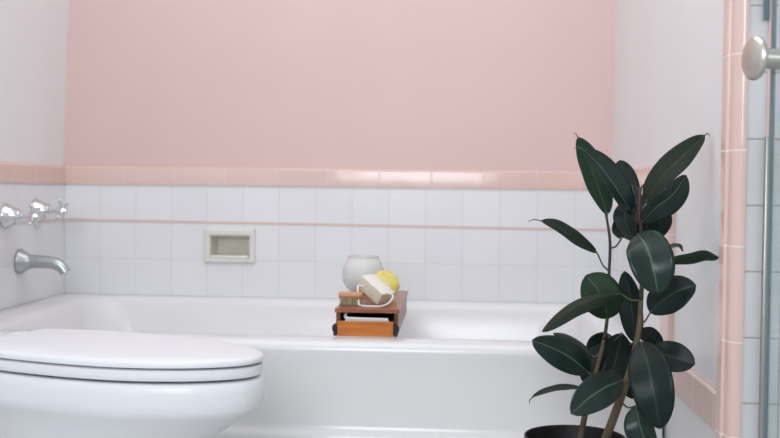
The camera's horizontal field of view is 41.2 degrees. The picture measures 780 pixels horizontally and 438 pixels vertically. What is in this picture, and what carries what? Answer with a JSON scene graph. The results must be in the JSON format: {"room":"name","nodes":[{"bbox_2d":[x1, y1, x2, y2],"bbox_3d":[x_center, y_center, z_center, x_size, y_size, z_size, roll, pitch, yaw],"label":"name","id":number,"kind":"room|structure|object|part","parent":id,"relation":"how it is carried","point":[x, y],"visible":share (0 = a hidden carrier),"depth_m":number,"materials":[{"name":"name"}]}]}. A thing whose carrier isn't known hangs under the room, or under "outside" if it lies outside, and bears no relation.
{"room":"bathroom","nodes":[
{"label":"bathroom","id":0,"kind":"room"},
{"bbox_2d":[0,0,68,309],"bbox_3d":[-1.159,-0.561,0.956,0.166,2.400,4.312,1,2,4],"label":"wall","id":1,"kind":"structure","parent":0,"point":[33,33],"depth_m":2.87,"materials":[{"name":"white paint"}]},
{"bbox_2d":[0,203,40,229],"bbox_3d":[-0.957,-0.007,2.699,0.092,0.070,0.070,1,2,4],"label":"tap","id":2,"kind":"object","parent":1,"relation":"attached to","point":[10,216],"visible":1,"depth_m":2.69,"materials":[{"name":"silver metal"}]},
{"bbox_3d":[-0.948,-0.007,2.699,0.030,0.018,0.018,1,2,4],"label":"valve stem","id":3,"kind":"part","parent":2,"relation":"part of","materials":[{"name":"silver metal"}]},
{"bbox_3d":[-0.924,-0.006,2.697,0.026,0.070,0.070,1,2,4],"label":"cross handle","id":4,"kind":"part","parent":2,"relation":"part of","materials":[{"name":"silver metal"}]},
{"bbox_2d":[0,218,62,224],"bbox_3d":[-1.005,0.012,2.678,0.002,0.006,0.860,1,2,4],"label":"trim","id":5,"kind":"structure","parent":1,"relation":"attached to","point":[61,219],"depth_m":2.98,"materials":[{"name":"pink tile"}]},
{"bbox_2d":[0,161,64,183],"bbox_3d":[-1.006,-0.122,2.676,0.012,0.054,0.862,1,2,4],"label":"trim","id":6,"kind":"structure","parent":1,"relation":"attached to","point":[12,172],"depth_m":2.86,"materials":[{"name":"pink tile"}]},
{"bbox_2d":[14,248,70,274],"bbox_3d":[-0.929,0.116,2.791,0.140,0.071,0.070,1,2,4],"label":"tub spout","id":7,"kind":"object","parent":1,"relation":"attached to","point":[24,261],"visible":1,"depth_m":2.77,"materials":[{"name":"silver metal"}]},
{"bbox_3d":[-0.919,0.123,2.790,0.121,0.056,0.038,1,2,4],"label":"spout","id":8,"kind":"part","parent":7,"relation":"part of","materials":[{"name":"silver metal"}]},
{"bbox_2d":[30,198,68,223],"bbox_3d":[-0.943,-0.023,2.889,0.092,0.071,0.071,1,2,4],"label":"tap","id":9,"kind":"object","parent":1,"relation":"attached to","point":[46,211],"visible":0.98,"depth_m":2.88,"materials":[{"name":"silver metal"}]},
{"bbox_3d":[-0.934,-0.022,2.888,0.030,0.018,0.018,1,2,4],"label":"valve stem","id":10,"kind":"part","parent":9,"relation":"part of","materials":[{"name":"silver metal"}]},
{"bbox_3d":[-0.910,-0.022,2.886,0.026,0.071,0.071,1,2,4],"label":"cross handle","id":11,"kind":"part","parent":9,"relation":"part of","materials":[{"name":"silver metal"}]},
{"bbox_2d":[63,0,615,302],"bbox_3d":[-0.148,-0.606,3.092,1.876,2.400,0.120,1,2,4],"label":"wall","id":12,"kind":"structure","parent":0,"point":[350,84],"depth_m":3.05,"materials":[{"name":"pink paint"}]},
{"bbox_2d":[204,228,255,262],"bbox_3d":[-0.472,0.079,3.088,0.152,0.102,0.054,1,2,4],"label":"soap dish","id":13,"kind":"object","parent":12,"relation":"attached to","point":[222,245],"visible":1,"depth_m":3.07,"materials":[{"name":"beige ceramic"}]},
{"bbox_2d":[65,166,587,189],"bbox_3d":[-0.169,-0.122,3.050,1.613,0.054,0.016,1,2,4],"label":"trim","id":14,"kind":"structure","parent":12,"relation":"attached to","point":[138,175],"depth_m":3.04,"materials":[{"name":"pink tile"}]},
{"bbox_2d":[66,218,606,230],"bbox_3d":[-0.171,0.017,3.049,1.613,0.016,0.002,1,2,4],"label":"trim","id":15,"kind":"structure","parent":12,"relation":"attached to","point":[67,219],"depth_m":3.05,"materials":[{"name":"pink tile"}]},
{"bbox_2d":[610,0,723,437],"bbox_3d":[0.659,-0.576,2.313,0.133,2.400,1.344,1,2,4],"label":"wall","id":16,"kind":"structure","parent":0,"point":[668,69],"depth_m":2.03,"materials":[{"name":"white paint"}]},
{"bbox_2d":[633,165,653,188],"bbox_3d":[0.609,-0.101,2.590,0.010,0.054,0.802,1,2,4],"label":"trim","id":17,"kind":"structure","parent":16,"relation":"attached to","point":[642,173],"depth_m":2.44,"materials":[{"name":"pink tile"}]},
{"bbox_2d":[660,177,676,340],"bbox_3d":[0.575,0.110,2.146,0.010,0.454,0.100,1,2,4],"label":"trim","id":18,"kind":"structure","parent":16,"relation":"attached to","point":[666,321],"depth_m":2.10,"materials":[{"name":"pink tile"}]},
{"bbox_2d":[672,369,715,429],"bbox_3d":[0.555,0.312,1.903,0.010,0.063,0.397,1,2,4],"label":"trim","id":19,"kind":"structure","parent":16,"relation":"attached to","point":[699,394],"depth_m":1.84,"materials":[{"name":"pink tile"}]},
{"bbox_2d":[715,0,731,437],"bbox_3d":[0.550,-0.560,1.667,0.010,2.400,0.031,1,2,4],"label":"trim","id":20,"kind":"structure","parent":16,"relation":"attached to","point":[727,3],"depth_m":1.67,"materials":[{"name":"pink tile"}]},
{"bbox_2d":[723,0,749,437],"bbox_3d":[0.558,-0.559,1.637,0.021,2.400,0.030,1,2,4],"label":"trim","id":21,"kind":"structure","parent":16,"relation":"attached to","point":[740,24],"depth_m":1.64,"materials":[{"name":"pink tile"}]},
{"bbox_2d":[758,0,769,437],"bbox_3d":[0.592,-0.359,1.617,0.016,1.999,0.012,1,2,4],"label":"door frame","id":22,"kind":"structure","parent":16,"relation":"attached to","point":[766,3],"depth_m":1.62,"materials":[{"name":"silver metal"}]},
{"bbox_2d":[766,0,771,136],"bbox_3d":[0.600,-0.559,1.621,0.006,2.400,0.006,1,2,4],"label":"trim","id":23,"kind":"structure","parent":16,"relation":"attached to","point":[770,10],"depth_m":1.63,"materials":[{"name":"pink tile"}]},
{"bbox_2d":[741,0,767,437],"bbox_3d":[1.023,-0.553,1.603,0.914,2.400,0.020,1,2,4],"label":"wall pier","id":24,"kind":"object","parent":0,"point":[757,89],"depth_m":1.64,"materials":[{"name":"white tile"}]},
{"bbox_3d":[0.126,0.705,0.900,2.770,0.100,4.560,1,2,4],"label":"floor","id":25,"kind":"structure","parent":0,"visible":0},
{"bbox_2d":[0,328,264,437],"bbox_3d":[-0.608,0.266,1.831,0.839,0.712,0.324,1,2,22],"label":"toilet","id":26,"kind":"object","parent":25,"relation":"on","point":[55,383],"visible":1,"depth_m":1.66,"materials":[{"name":"white ceramic"}]},
{"bbox_3d":[-0.463,0.242,1.789,0.534,0.017,0.290,1,2,22],"label":"seat","id":27,"kind":"part","parent":26,"relation":"part of","materials":[{"name":"white plastic"}]},
{"bbox_3d":[-0.463,0.221,1.788,0.537,0.018,0.292,1,2,22],"label":"lid","id":28,"kind":"part","parent":26,"relation":"part of","materials":[{"name":"white plastic"}]},
{"bbox_3d":[-0.465,0.440,1.794,0.540,0.370,0.293,1,2,22],"label":"bowl","id":29,"kind":"part","parent":26,"relation":"part of","materials":[{"name":"white ceramic"}]},
{"bbox_2d":[0,294,661,437],"bbox_3d":[-0.207,0.425,2.624,1.608,0.360,0.870,1,2,4],"label":"bathtub","id":30,"kind":"object","parent":25,"relation":"on","point":[452,369],"visible":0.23,"depth_m":2.20,"materials":[{"name":"white ceramic"}]},
{"bbox_2d":[332,291,407,336],"bbox_3d":[-0.040,0.222,2.487,0.147,0.058,0.464,1,2,3],"label":"wooden box","id":31,"kind":"object","parent":30,"relation":"on","point":[396,311],"visible":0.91,"depth_m":2.28,"materials":[{"name":"brown wood"}]},
{"bbox_3d":[-0.102,0.225,2.505,0.009,0.049,0.436,1,2,3],"label":"panel","id":32,"kind":"part","parent":31,"relation":"part of","materials":[{"name":"brown wood"}]},
{"bbox_3d":[-0.096,0.231,2.471,0.005,0.025,0.402,1,2,3],"label":"drawer","id":33,"kind":"part","parent":31,"relation":"part of","materials":[{"name":"white"}]},
{"bbox_2d":[338,291,362,304],"bbox_3d":[-0.089,0.180,2.356,0.054,0.030,0.030,1,2,4],"label":"brush","id":34,"kind":"object","parent":31,"relation":"on","point":[346,298],"visible":0.94,"depth_m":2.34,"materials":[{"name":"brown wood"}]},
{"bbox_2d":[342,255,383,293],"bbox_3d":[-0.068,0.140,2.639,0.107,0.094,0.107,1,2,4],"label":"jar","id":35,"kind":"object","parent":31,"relation":"on","point":[355,266],"visible":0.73,"depth_m":2.60,"materials":[{"name":"white glass"}]},
{"bbox_2d":[344,313,388,321],"bbox_3d":[-0.052,0.226,2.285,0.101,0.036,0.022,1,2,4],"label":"razor","id":36,"kind":"object","parent":31,"relation":"in","point":[345,314],"visible":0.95,"depth_m":2.28,"materials":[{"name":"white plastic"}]},
{"bbox_2d":[357,274,394,307],"bbox_3d":[-0.033,0.163,2.363,0.087,0.066,0.123,1,2,4],"label":"block","id":37,"kind":"object","parent":31,"relation":"on","point":[372,286],"visible":1,"depth_m":2.37,"materials":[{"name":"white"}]},
{"bbox_3d":[-0.035,0.174,2.341,0.086,0.044,0.079,1,2,4],"label":"cord","id":38,"kind":"part","parent":37,"relation":"part of","materials":[{"name":"white fabric"}]},
{"bbox_2d":[375,270,399,295],"bbox_3d":[-0.012,0.158,2.500,0.070,0.068,0.053,1,2,4],"label":"sponge","id":39,"kind":"object","parent":31,"relation":"on","point":[390,279],"visible":0.5,"depth_m":2.49,"materials":[{"name":"yellow"}]},
{"bbox_3d":[0.026,0.227,2.497,0.009,0.049,0.436,1,2,3],"label":"panel","id":40,"kind":"part","parent":31,"relation":"part of","materials":[{"name":"brown wood"}]},
{"bbox_2d":[523,425,625,437],"bbox_3d":[0.326,0.508,1.838,0.184,0.248,0.184,1,2,4],"label":"plant pot","id":41,"kind":"object","parent":25,"relation":"on","point":[548,431],"visible":0.88,"depth_m":1.91,"materials":[{"name":"black plastic"}]},
{"bbox_2d":[528,133,718,437],"bbox_3d":[0.398,0.224,1.818,0.312,0.759,0.276,1,2,4],"label":"rubber plant","id":42,"kind":"object","parent":41,"relation":"in","point":[610,368],"visible":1,"depth_m":1.79,"materials":[{"name":"green plant"}]},
{"bbox_3d":[0.357,0.326,1.859,0.058,0.221,0.013,0,2,-14],"label":"woody stem","id":43,"kind":"part","parent":42,"relation":"part of","materials":[{"name":"brown plant"}]},
{"bbox_3d":[0.389,0.104,1.859,0.014,0.227,0.012,1,2,4],"label":"green stem","id":44,"kind":"part","parent":42,"relation":"part of","materials":[{"name":"green plant"}]},
{"bbox_3d":[0.395,0.290,1.806,0.085,0.300,0.025,1,2,16],"label":"woody stem","id":45,"kind":"part","parent":42,"relation":"part of","materials":[{"name":"brown plant"}]},
{"bbox_3d":[0.435,0.043,1.800,0.009,0.196,0.014,-1,2,-38],"label":"green stem","id":46,"kind":"part","parent":42,"relation":"part of","materials":[{"name":"plant"}]},
{"bbox_2d":[741,0,779,437],"bbox_3d":[0.506,-0.353,0.982,0.059,1.980,0.621,0,2,-9],"label":"shower door","id":47,"kind":"structure","parent":25,"relation":"on","point":[756,57],"depth_m":1.28,"materials":[{"name":"clear glass"}]},
{"bbox_3d":[0.457,-0.195,1.258,0.049,0.054,0.054,0,2,-9],"label":"knob","id":48,"kind":"part","parent":47,"relation":"part of","materials":[{"name":"silver metal"}]},
{"bbox_3d":[0.530,-0.353,0.986,0.009,1.980,0.620,0,2,-9],"label":"glass panel","id":49,"kind":"part","parent":47,"relation":"part of","materials":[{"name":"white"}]}
]}

